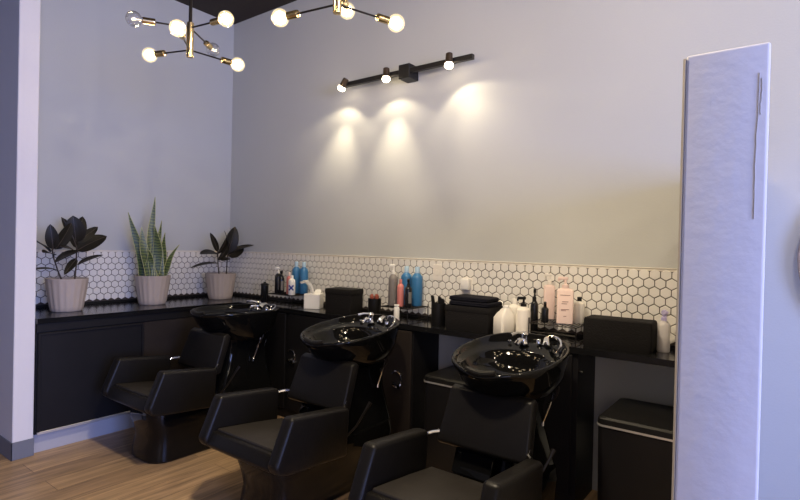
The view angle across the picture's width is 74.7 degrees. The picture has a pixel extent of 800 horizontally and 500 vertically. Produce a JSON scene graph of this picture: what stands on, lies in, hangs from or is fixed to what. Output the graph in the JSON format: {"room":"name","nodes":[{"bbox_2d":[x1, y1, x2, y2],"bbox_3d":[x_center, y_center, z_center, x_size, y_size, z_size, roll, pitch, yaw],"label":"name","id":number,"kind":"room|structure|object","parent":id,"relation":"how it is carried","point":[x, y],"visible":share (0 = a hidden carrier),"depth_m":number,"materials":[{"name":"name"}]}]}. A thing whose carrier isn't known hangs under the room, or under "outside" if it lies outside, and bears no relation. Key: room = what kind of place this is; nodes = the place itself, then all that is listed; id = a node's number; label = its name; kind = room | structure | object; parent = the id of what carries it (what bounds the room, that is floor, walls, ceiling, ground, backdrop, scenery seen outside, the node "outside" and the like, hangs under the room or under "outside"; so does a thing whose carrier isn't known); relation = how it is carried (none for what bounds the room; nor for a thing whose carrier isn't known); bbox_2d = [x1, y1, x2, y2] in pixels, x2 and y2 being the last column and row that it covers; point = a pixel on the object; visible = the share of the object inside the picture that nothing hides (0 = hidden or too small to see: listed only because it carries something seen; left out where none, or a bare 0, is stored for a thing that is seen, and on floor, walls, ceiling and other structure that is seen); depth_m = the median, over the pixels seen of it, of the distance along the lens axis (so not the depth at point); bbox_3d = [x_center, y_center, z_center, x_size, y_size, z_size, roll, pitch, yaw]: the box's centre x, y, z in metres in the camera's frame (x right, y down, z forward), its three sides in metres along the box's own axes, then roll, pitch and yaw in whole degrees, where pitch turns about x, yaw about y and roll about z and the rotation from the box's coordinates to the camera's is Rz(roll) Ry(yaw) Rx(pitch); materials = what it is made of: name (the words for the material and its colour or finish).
{"room":"salon","nodes":[
{"label":"salon","id":0,"kind":"room"},
{"bbox_2d":[0,0,40,442],"bbox_3d":[-3.650,-0.500,4.320,3.105,3.630,0.117,2,1,37],"label":"wall pier","id":1,"kind":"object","parent":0,"point":[19,19],"visible":1,"depth_m":3.40,"materials":[{"name":"white paint"}]},
{"bbox_2d":[0,435,33,460],"bbox_3d":[-3.688,1.257,4.330,3.113,0.115,0.127,2,1,37],"label":"baseboard","id":2,"kind":"object","parent":1,"relation":"attached to","point":[25,448],"visible":1,"depth_m":3.40,"materials":[{"name":"grey plastic"}]},
{"bbox_2d":[36,0,233,250],"bbox_3d":[-2.333,-0.472,4.580,0.100,3.630,1.910,2,1,37],"label":"wall","id":3,"kind":"structure","parent":0,"point":[119,131],"depth_m":4.51,"materials":[{"name":"paint"}]},
{"bbox_2d":[35,294,207,307],"bbox_3d":[-2.304,0.433,4.553,0.008,0.021,1.881,2,1,37],"label":"trim","id":4,"kind":"structure","parent":3,"relation":"attached to","point":[197,295],"depth_m":4.46,"materials":[{"name":"black plastic"}]},
{"bbox_2d":[35,249,228,304],"bbox_3d":[-2.301,0.222,4.556,0.010,0.441,1.889,2,1,37],"label":"backsplash","id":5,"kind":"structure","parent":3,"relation":"attached to","point":[110,275],"depth_m":4.44,"materials":[{"name":"white tile"}]},
{"bbox_2d":[175,0,296,23],"bbox_3d":[-1.130,-2.275,0.198,12.200,0.100,7.700,2,1,37],"label":"ceiling","id":6,"kind":"structure","parent":0,"point":[241,10],"depth_m":4.90,"materials":[{"name":"black paint"}]},
{"bbox_2d":[125,0,244,71],"bbox_3d":[-1.213,-1.694,3.119,0.660,1.113,0.656,2,1,37],"label":"chandelier","id":7,"kind":"object","parent":6,"relation":"hanging from","point":[189,41],"visible":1,"depth_m":3.08,"materials":[{"name":"gold metal"}]},
{"bbox_2d":[142,17,155,25],"bbox_3d":[-1.446,-1.317,3.020,0.071,0.038,0.037,1,0,-21],"label":"socket","id":8,"kind":"object","parent":7,"relation":"attached to","point":[149,21],"depth_m":3.01,"materials":[{"name":"gold metal"}]},
{"bbox_2d":[153,50,166,56],"bbox_3d":[-1.451,-1.188,3.172,0.071,0.038,0.037,1,0,19],"label":"socket","id":9,"kind":"object","parent":7,"relation":"attached to","point":[160,53],"depth_m":3.16,"materials":[{"name":"gold metal"}]},
{"bbox_2d":[177,31,185,39],"bbox_3d":[-1.197,-1.179,2.864,0.037,0.038,0.071,1,0,-11],"label":"socket","id":10,"kind":"object","parent":7,"relation":"attached to","point":[182,33],"depth_m":2.85,"materials":[{"name":"gold metal"}]},
{"bbox_2d":[203,40,212,49],"bbox_3d":[-1.231,-1.315,3.364,0.037,0.038,0.071,1,0,2],"label":"socket","id":11,"kind":"object","parent":7,"relation":"attached to","point":[207,44],"depth_m":3.34,"materials":[{"name":"gold metal"}]},
{"bbox_2d":[209,17,221,25],"bbox_3d":[-1.054,-1.308,3.001,0.071,0.038,0.037,2,1,28],"label":"socket","id":12,"kind":"object","parent":7,"relation":"attached to","point":[214,21],"depth_m":2.98,"materials":[{"name":"gold metal"}]},
{"bbox_2d":[220,57,232,65],"bbox_3d":[-1.086,-1.180,3.275,0.037,0.038,0.071,2,1,42],"label":"socket","id":13,"kind":"object","parent":7,"relation":"attached to","point":[223,60],"depth_m":3.26,"materials":[{"name":"gold metal"}]},
{"bbox_2d":[271,0,404,32],"bbox_3d":[-0.282,-1.665,2.461,0.757,1.118,0.708,2,1,37],"label":"chandelier","id":14,"kind":"object","parent":6,"relation":"hanging from","point":[337,4],"visible":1,"depth_m":2.58,"materials":[{"name":"gold"}]},
{"bbox_2d":[285,10,299,19],"bbox_3d":[-0.528,-1.157,2.579,0.071,0.038,0.037,2,1,28],"label":"socket","id":15,"kind":"object","parent":14,"relation":"attached to","point":[294,14],"depth_m":2.56,"materials":[{"name":"gold metal"}]},
{"bbox_2d":[342,0,349,9],"bbox_3d":[-0.286,-1.286,2.739,0.037,0.038,0.071,1,0,1],"label":"socket","id":16,"kind":"object","parent":14,"relation":"attached to","point":[344,2],"depth_m":2.71,"materials":[{"name":"gold metal"}]},
{"bbox_2d":[376,13,390,24],"bbox_3d":[-0.085,-1.147,2.602,0.071,0.038,0.037,1,1,-35],"label":"socket","id":17,"kind":"object","parent":14,"relation":"attached to","point":[381,18],"depth_m":2.59,"materials":[{"name":"gold metal"}]},
{"bbox_2d":[0,415,596,499],"bbox_3d":[-1.215,1.454,0.228,12.200,0.100,7.700,2,1,37],"label":"floor","id":18,"kind":"structure","parent":0,"point":[103,467],"depth_m":3.18,"materials":[{"name":"brown wood"}]},
{"bbox_2d":[33,310,201,452],"bbox_3d":[-2.169,0.917,4.233,0.622,0.865,1.529,2,1,37],"label":"base cabinet","id":19,"kind":"object","parent":18,"relation":"on","point":[73,361],"visible":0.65,"depth_m":3.70,"materials":[{"name":"black wood"}]},
{"bbox_2d":[101,300,278,463],"bbox_3d":[-1.414,0.883,3.786,0.644,0.976,1.145,2,1,37],"label":"chair","id":20,"kind":"object","parent":18,"relation":"on","point":[169,410],"visible":0.96,"depth_m":3.59,"materials":[{"name":"black leather"}]},
{"bbox_2d":[115,381,153,397],"bbox_3d":[-1.597,0.943,3.545,0.476,0.075,0.420,2,1,37],"label":"cushion","id":21,"kind":"object","parent":20,"relation":"on","point":[140,389],"depth_m":3.47,"materials":[{"name":"leather"}]},
{"bbox_2d":[190,300,278,360],"bbox_3d":[-1.255,0.617,3.974,0.536,0.441,0.658,2,1,37],"label":"bowl","id":22,"kind":"object","parent":20,"relation":"on","point":[231,332],"depth_m":3.83,"materials":[{"name":"black ceramic"}]},
{"bbox_2d":[199,312,399,499],"bbox_3d":[-0.476,0.903,3.070,0.644,0.990,1.160,2,1,37],"label":"chair","id":23,"kind":"object","parent":18,"relation":"on","point":[313,453],"visible":0.98,"depth_m":2.96,"materials":[{"name":"leather"}]},
{"bbox_2d":[217,418,282,451],"bbox_3d":[-0.653,0.998,2.839,0.476,0.075,0.452,2,1,37],"label":"cushion","id":24,"kind":"object","parent":23,"relation":"on","point":[261,434],"depth_m":2.80,"materials":[{"name":"leather"}]},
{"bbox_2d":[300,312,399,387],"bbox_3d":[-0.318,0.635,3.271,0.536,0.450,0.651,2,1,37],"label":"bowl","id":25,"kind":"object","parent":23,"relation":"on","point":[350,351],"depth_m":3.15,"materials":[{"name":"black ceramic"}]},
{"bbox_2d":[266,312,438,434],"bbox_3d":[-0.585,0.954,4.230,1.900,0.865,0.331,2,1,37],"label":"base cabinet","id":26,"kind":"object","parent":18,"relation":"on","point":[415,354],"visible":0.34,"depth_m":3.66,"materials":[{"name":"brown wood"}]},
{"bbox_2d":[287,349,294,363],"bbox_3d":[-0.880,0.859,4.225,0.089,0.119,0.030,2,1,37],"label":"water valve","id":27,"kind":"object","parent":26,"relation":"attached to","point":[290,359],"visible":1,"depth_m":4.21,"materials":[{"name":"silver metal"}]},
{"bbox_2d":[35,295,674,367],"bbox_3d":[-0.590,0.511,3.269,4.294,0.034,1.887,2,1,37],"label":"countertop","id":28,"kind":"structure","parent":26,"relation":"on","point":[118,309],"depth_m":3.73,"materials":[{"name":"black stone"}]},
{"bbox_2d":[36,216,106,311],"bbox_3d":[-2.448,0.096,3.848,0.277,0.701,0.532,2,1,37],"label":"rubber plant","id":29,"kind":"object","parent":28,"relation":"on","point":[64,294],"visible":0.98,"depth_m":3.80,"materials":[{"name":"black plant"}]},
{"bbox_2d":[128,197,179,304],"bbox_3d":[-2.059,0.003,4.406,0.279,0.895,0.334,1,0,7],"label":"snake plant","id":30,"kind":"object","parent":28,"relation":"on","point":[152,283],"visible":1,"depth_m":4.33,"materials":[{"name":"green plant"}]},
{"bbox_2d":[191,227,252,299],"bbox_3d":[-1.693,0.116,4.871,0.277,0.680,0.650,2,1,37],"label":"rubber plant","id":31,"kind":"object","parent":28,"relation":"on","point":[220,285],"visible":1,"depth_m":4.83,"materials":[{"name":"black plant"}]},
{"bbox_2d":[261,282,268,302],"bbox_3d":[-1.207,0.376,4.671,0.068,0.185,0.068,2,1,37],"label":"canister","id":32,"kind":"object","parent":28,"relation":"on","point":[264,286],"visible":0.93,"depth_m":4.64,"materials":[{"name":"black plastic"}]},
{"bbox_2d":[266,292,303,307],"bbox_3d":[-0.950,0.417,4.540,0.326,0.115,0.256,2,1,37],"label":"rack","id":33,"kind":"object","parent":28,"relation":"on","point":[284,294],"visible":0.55,"depth_m":4.47,"materials":[{"name":"black metal"}]},
{"bbox_2d":[274,267,280,292],"bbox_3d":[-1.062,0.261,4.576,0.062,0.225,0.062,1,0,3],"label":"pump bottle","id":34,"kind":"object","parent":33,"relation":"on","point":[278,274],"visible":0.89,"depth_m":4.55,"materials":[{"name":"black plastic"}]},
{"bbox_2d":[278,270,283,293],"bbox_3d":[-1.024,0.276,4.527,0.048,0.199,0.050,1,0,8],"label":"spray bottle","id":35,"kind":"object","parent":33,"relation":"on","point":[281,278],"visible":1,"depth_m":4.51,"materials":[{"name":"black plastic"}]},
{"bbox_2d":[286,272,290,293],"bbox_3d":[-0.953,0.284,4.506,0.048,0.185,0.048,2,1,37],"label":"lotion bottle","id":36,"kind":"object","parent":33,"relation":"on","point":[289,273],"visible":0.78,"depth_m":4.49,"materials":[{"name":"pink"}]},
{"bbox_2d":[288,275,294,294],"bbox_3d":[-0.912,0.296,4.418,0.058,0.165,0.059,1,0,-2],"label":"lotion bottle","id":37,"kind":"object","parent":33,"relation":"on","point":[291,283],"visible":1,"depth_m":4.39,"materials":[{"name":"white plastic"}]},
{"bbox_2d":[292,262,299,292],"bbox_3d":[-0.912,0.240,4.607,0.074,0.275,0.074,2,1,37],"label":"shampoo bottle","id":38,"kind":"object","parent":33,"relation":"on","point":[296,270],"visible":0.79,"depth_m":4.58,"materials":[{"name":"blue plastic"}]},
{"bbox_2d":[299,262,307,293],"bbox_3d":[-0.835,0.242,4.549,0.074,0.275,0.074,2,1,37],"label":"shampoo bottle","id":39,"kind":"object","parent":33,"relation":"on","point":[303,288],"visible":0.89,"depth_m":4.52,"materials":[{"name":"blue plastic"}]},
{"bbox_2d":[300,280,323,308],"bbox_3d":[-0.735,0.366,4.346,0.175,0.231,0.132,1,0,5],"label":"tissue box","id":40,"kind":"object","parent":28,"relation":"on","point":[313,300],"visible":1,"depth_m":4.28,"materials":[{"name":"white plastic"}]},
{"bbox_2d":[325,287,363,314],"bbox_3d":[-0.440,0.397,4.126,0.258,0.187,0.178,2,1,30],"label":"fabric basket","id":41,"kind":"object","parent":28,"relation":"on","point":[341,300],"visible":1,"depth_m":4.06,"materials":[{"name":"black fabric"}]},
{"bbox_2d":[368,298,380,313],"bbox_3d":[-0.191,0.430,3.926,0.100,0.135,0.100,2,1,37],"label":"cup","id":42,"kind":"object","parent":28,"relation":"on","point":[373,304],"visible":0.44,"depth_m":3.88,"materials":[{"name":"black plastic"}]},
{"bbox_2d":[394,304,399,319],"bbox_3d":[-0.024,0.441,3.638,0.040,0.125,0.040,2,1,37],"label":"lotion bottle","id":43,"kind":"object","parent":28,"relation":"on","point":[396,308],"visible":0.8,"depth_m":3.62,"materials":[{"name":"white plastic"}]},
{"bbox_2d":[379,305,427,322],"bbox_3d":[0.028,0.446,3.794,0.256,0.115,0.256,2,1,37],"label":"rack","id":44,"kind":"object","parent":28,"relation":"on","point":[387,306],"visible":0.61,"depth_m":3.75,"materials":[{"name":"black metal"}]},
{"bbox_2d":[388,264,397,305],"bbox_3d":[-0.050,0.253,3.816,0.068,0.300,0.068,1,0,2],"label":"pump bottle","id":45,"kind":"object","parent":44,"relation":"on","point":[393,279],"visible":0.91,"depth_m":3.79,"materials":[{"name":"grey plastic"}]},
{"bbox_2d":[397,279,403,306],"bbox_3d":[0.003,0.307,3.769,0.050,0.195,0.050,2,1,37],"label":"lotion bottle","id":46,"kind":"object","parent":44,"relation":"on","point":[400,288],"visible":0.9,"depth_m":3.75,"materials":[{"name":"red"}]},
{"bbox_2d":[401,266,411,304],"bbox_3d":[0.047,0.262,3.887,0.082,0.285,0.082,2,1,37],"label":"shampoo bottle","id":47,"kind":"object","parent":44,"relation":"on","point":[406,275],"visible":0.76,"depth_m":3.86,"materials":[{"name":"blue plastic"}]},
{"bbox_2d":[405,279,411,307],"bbox_3d":[0.060,0.304,3.713,0.050,0.204,0.052,1,0,8],"label":"spray bottle","id":48,"kind":"object","parent":44,"relation":"on","point":[408,290],"visible":1,"depth_m":3.69,"materials":[{"name":"black plastic"}]},
{"bbox_2d":[411,267,422,305],"bbox_3d":[0.124,0.265,3.829,0.082,0.285,0.082,2,1,37],"label":"shampoo bottle","id":49,"kind":"object","parent":44,"relation":"on","point":[417,279],"visible":0.94,"depth_m":3.80,"materials":[{"name":"blue plastic"}]},
{"bbox_2d":[431,302,445,325],"bbox_3d":[0.261,0.436,3.562,0.100,0.150,0.100,2,1,37],"label":"cup","id":50,"kind":"object","parent":28,"relation":"on","point":[437,310],"visible":0.98,"depth_m":3.52,"materials":[{"name":"black plastic"}]},
{"bbox_2d":[445,304,502,333],"bbox_3d":[0.481,0.438,3.422,0.318,0.157,0.228,2,1,34],"label":"fabric basket","id":51,"kind":"object","parent":28,"relation":"on","point":[457,317],"visible":0.72,"depth_m":3.32,"materials":[{"name":"black fabric"}]},
{"bbox_2d":[449,300,501,307],"bbox_3d":[0.492,0.345,3.414,0.303,0.028,0.202,2,1,37],"label":"folded towel","id":52,"kind":"object","parent":51,"relation":"on","point":[452,302],"visible":0.83,"depth_m":3.33,"materials":[{"name":"black fabric"}]},
{"bbox_2d":[449,294,498,302],"bbox_3d":[0.484,0.315,3.421,0.287,0.030,0.192,2,1,37],"label":"folded towel","id":53,"kind":"object","parent":52,"relation":"on","point":[460,297],"visible":1,"depth_m":3.36,"materials":[{"name":"black fabric"}]},
{"bbox_2d":[493,305,514,333],"bbox_3d":[0.639,0.430,3.216,0.098,0.183,0.109,1,0,-22],"label":"gallon jug","id":54,"kind":"object","parent":28,"relation":"on","point":[504,319],"visible":0.91,"depth_m":3.17,"materials":[{"name":"plastic"}]},
{"bbox_2d":[509,298,519,331],"bbox_3d":[0.727,0.416,3.325,0.090,0.215,0.090,2,1,37],"label":"bottle","id":55,"kind":"object","parent":28,"relation":"on","point":[513,307],"visible":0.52,"depth_m":3.29,"materials":[{"name":"plastic"}]},
{"bbox_2d":[516,296,530,332],"bbox_3d":[0.740,0.402,3.146,0.086,0.245,0.086,1,0,-3],"label":"pump bottle","id":56,"kind":"object","parent":28,"relation":"on","point":[523,313],"visible":0.89,"depth_m":3.12,"materials":[{"name":"beige plastic"}]},
{"bbox_2d":[530,288,537,333],"bbox_3d":[0.830,0.382,3.240,0.048,0.289,0.050,1,0,14],"label":"spray bottle","id":57,"kind":"object","parent":28,"relation":"on","point":[534,305],"visible":0.84,"depth_m":3.22,"materials":[{"name":"black plastic"}]},
{"bbox_2d":[528,319,582,344],"bbox_3d":[0.945,0.472,3.111,0.284,0.115,0.256,2,1,37],"label":"rack","id":58,"kind":"object","parent":28,"relation":"on","point":[544,324],"visible":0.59,"depth_m":3.05,"materials":[{"name":"black metal"}]},
{"bbox_2d":[541,302,548,322],"bbox_3d":[0.859,0.368,3.106,0.042,0.124,0.044,1,0,14],"label":"spray bottle","id":59,"kind":"object","parent":58,"relation":"on","point":[544,311],"visible":1,"depth_m":3.09,"materials":[{"name":"black plastic"}]},
{"bbox_2d":[543,273,554,319],"bbox_3d":[0.924,0.287,3.245,0.066,0.285,0.041,1,0,8],"label":"pump bottle","id":60,"kind":"object","parent":58,"relation":"on","point":[549,289],"visible":0.93,"depth_m":3.23,"materials":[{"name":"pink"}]},
{"bbox_2d":[556,277,573,324],"bbox_3d":[0.968,0.295,3.070,0.094,0.275,0.059,1,0,17],"label":"pump bottle","id":61,"kind":"object","parent":58,"relation":"on","point":[565,295],"visible":1,"depth_m":3.04,"materials":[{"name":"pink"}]},
{"bbox_2d":[573,297,584,323],"bbox_3d":[1.067,0.357,3.120,0.062,0.155,0.062,2,1,37],"label":"lotion bottle","id":62,"kind":"object","parent":58,"relation":"on","point":[579,306],"visible":0.98,"depth_m":3.10,"materials":[{"name":"beige plastic"}]},
{"bbox_2d":[583,315,656,353],"bbox_3d":[1.210,0.458,2.887,0.354,0.160,0.172,2,1,35],"label":"storage box","id":63,"kind":"object","parent":28,"relation":"on","point":[599,331],"visible":0.98,"depth_m":2.81,"materials":[{"name":"black fabric"}]},
{"bbox_2d":[657,310,669,352],"bbox_3d":[1.409,0.431,2.799,0.064,0.224,0.067,1,0,2],"label":"spray bottle","id":64,"kind":"object","parent":28,"relation":"on","point":[663,326],"visible":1,"depth_m":2.77,"materials":[{"name":"white plastic"}]},
{"bbox_2d":[392,370,401,388],"bbox_3d":[-0.025,0.884,3.583,0.089,0.119,0.030,2,1,37],"label":"water valve","id":65,"kind":"object","parent":26,"relation":"attached to","point":[394,383],"visible":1,"depth_m":3.57,"materials":[{"name":"silver metal"}]},
{"bbox_2d":[424,365,465,472],"bbox_3d":[0.388,1.107,3.424,0.330,0.615,0.410,2,1,37],"label":"storage bin","id":66,"kind":"object","parent":18,"relation":"on","point":[439,383],"visible":0.41,"depth_m":3.30,"materials":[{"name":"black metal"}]},
{"bbox_2d":[348,331,569,499],"bbox_3d":[0.386,0.928,2.422,0.644,0.990,1.160,2,1,37],"label":"chair","id":67,"kind":"object","parent":18,"relation":"on","point":[495,423],"visible":1,"depth_m":2.39,"materials":[{"name":"leather"}]},
{"bbox_2d":[373,467,482,499],"bbox_3d":[0.210,1.023,2.191,0.476,0.075,0.452,2,1,37],"label":"cushion","id":68,"kind":"object","parent":67,"relation":"on","point":[402,483],"depth_m":2.23,"materials":[{"name":"leather"}]},
{"bbox_2d":[452,331,569,425],"bbox_3d":[0.545,0.660,2.623,0.536,0.450,0.651,2,1,37],"label":"bowl","id":69,"kind":"object","parent":67,"relation":"on","point":[508,377],"depth_m":2.50,"materials":[{"name":"black ceramic"}]},
{"bbox_2d":[543,353,594,499],"bbox_3d":[0.821,0.994,3.174,0.637,0.865,0.331,2,1,37],"label":"base cabinet","id":70,"kind":"object","parent":18,"relation":"on","point":[569,420],"visible":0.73,"depth_m":2.92,"materials":[{"name":"black wood"}]},
{"bbox_2d":[597,398,673,499],"bbox_3d":[1.306,1.139,2.665,0.490,0.605,0.460,2,1,37],"label":"storage bin","id":71,"kind":"object","parent":18,"relation":"on","point":[635,437],"visible":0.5,"depth_m":2.54,"materials":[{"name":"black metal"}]},
{"bbox_2d":[230,0,799,499],"bbox_3d":[2.108,-0.354,2.502,9.700,3.630,0.100,2,1,37],"label":"wall","id":72,"kind":"structure","parent":0,"point":[559,142],"depth_m":3.47,"materials":[{"name":"paint"}]},
{"bbox_2d":[338,52,473,91],"bbox_3d":[0.022,-1.312,3.904,1.202,0.117,0.176,2,1,37],"label":"track light","id":73,"kind":"object","parent":72,"relation":"attached to","point":[408,72],"visible":1,"depth_m":3.87,"materials":[{"name":"black metal"}]},
{"bbox_2d":[433,264,441,280],"bbox_3d":[0.270,0.164,3.798,0.074,0.116,0.010,2,1,37],"label":"outlet plate","id":74,"kind":"object","parent":72,"relation":"attached to","point":[437,269],"visible":1,"depth_m":3.79,"materials":[{"name":"beige plastic"}]},
{"bbox_2d":[229,251,677,344],"bbox_3d":[-0.025,0.278,4.029,4.285,0.441,0.010,2,1,37],"label":"tile backsplash","id":75,"kind":"structure","parent":72,"relation":"attached to","point":[617,291],"depth_m":3.55,"materials":[{"name":"white tile"}]},
{"bbox_2d":[233,293,674,349],"bbox_3d":[-0.030,0.490,4.024,4.268,0.021,0.008,2,1,37],"label":"trim","id":76,"kind":"structure","parent":72,"relation":"attached to","point":[236,294],"depth_m":4.03,"materials":[{"name":"black plastic"}]},
{"bbox_2d":[460,277,472,293],"bbox_3d":[0.459,0.249,3.633,0.077,0.116,0.045,2,1,37],"label":"plug adapter","id":77,"kind":"object","parent":72,"relation":"attached to","point":[466,283],"visible":0.98,"depth_m":3.63,"materials":[{"name":"beige plastic"}]},
{"bbox_2d":[797,243,799,278],"bbox_3d":[2.279,0.052,2.270,0.890,0.890,0.056,2,1,37],"label":"wall mirror","id":78,"kind":"object","parent":72,"relation":"attached to","point":[798,256],"visible":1,"depth_m":2.52,"materials":[{"name":"clear glass"}]},
{"bbox_2d":[674,42,770,499],"bbox_3d":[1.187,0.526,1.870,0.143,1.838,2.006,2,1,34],"label":"door","id":79,"kind":"structure","parent":0,"point":[723,246],"depth_m":1.04,"materials":[{"name":"paint"}]},
{"bbox_2d":[671,58,685,499],"bbox_3d":[0.570,0.522,1.093,0.005,1.832,0.016,2,1,37],"label":"trim","id":80,"kind":"structure","parent":79,"relation":"attached to","point":[684,60],"depth_m":1.08,"materials":[{"name":"beige"}]},
{"bbox_2d":[753,73,762,218],"bbox_3d":[0.685,-0.199,1.004,0.010,0.280,0.002,2,1,37],"label":"trim","id":81,"kind":"structure","parent":79,"relation":"attached to","point":[759,73],"depth_m":1.00,"materials":[{"name":"grey paint"}]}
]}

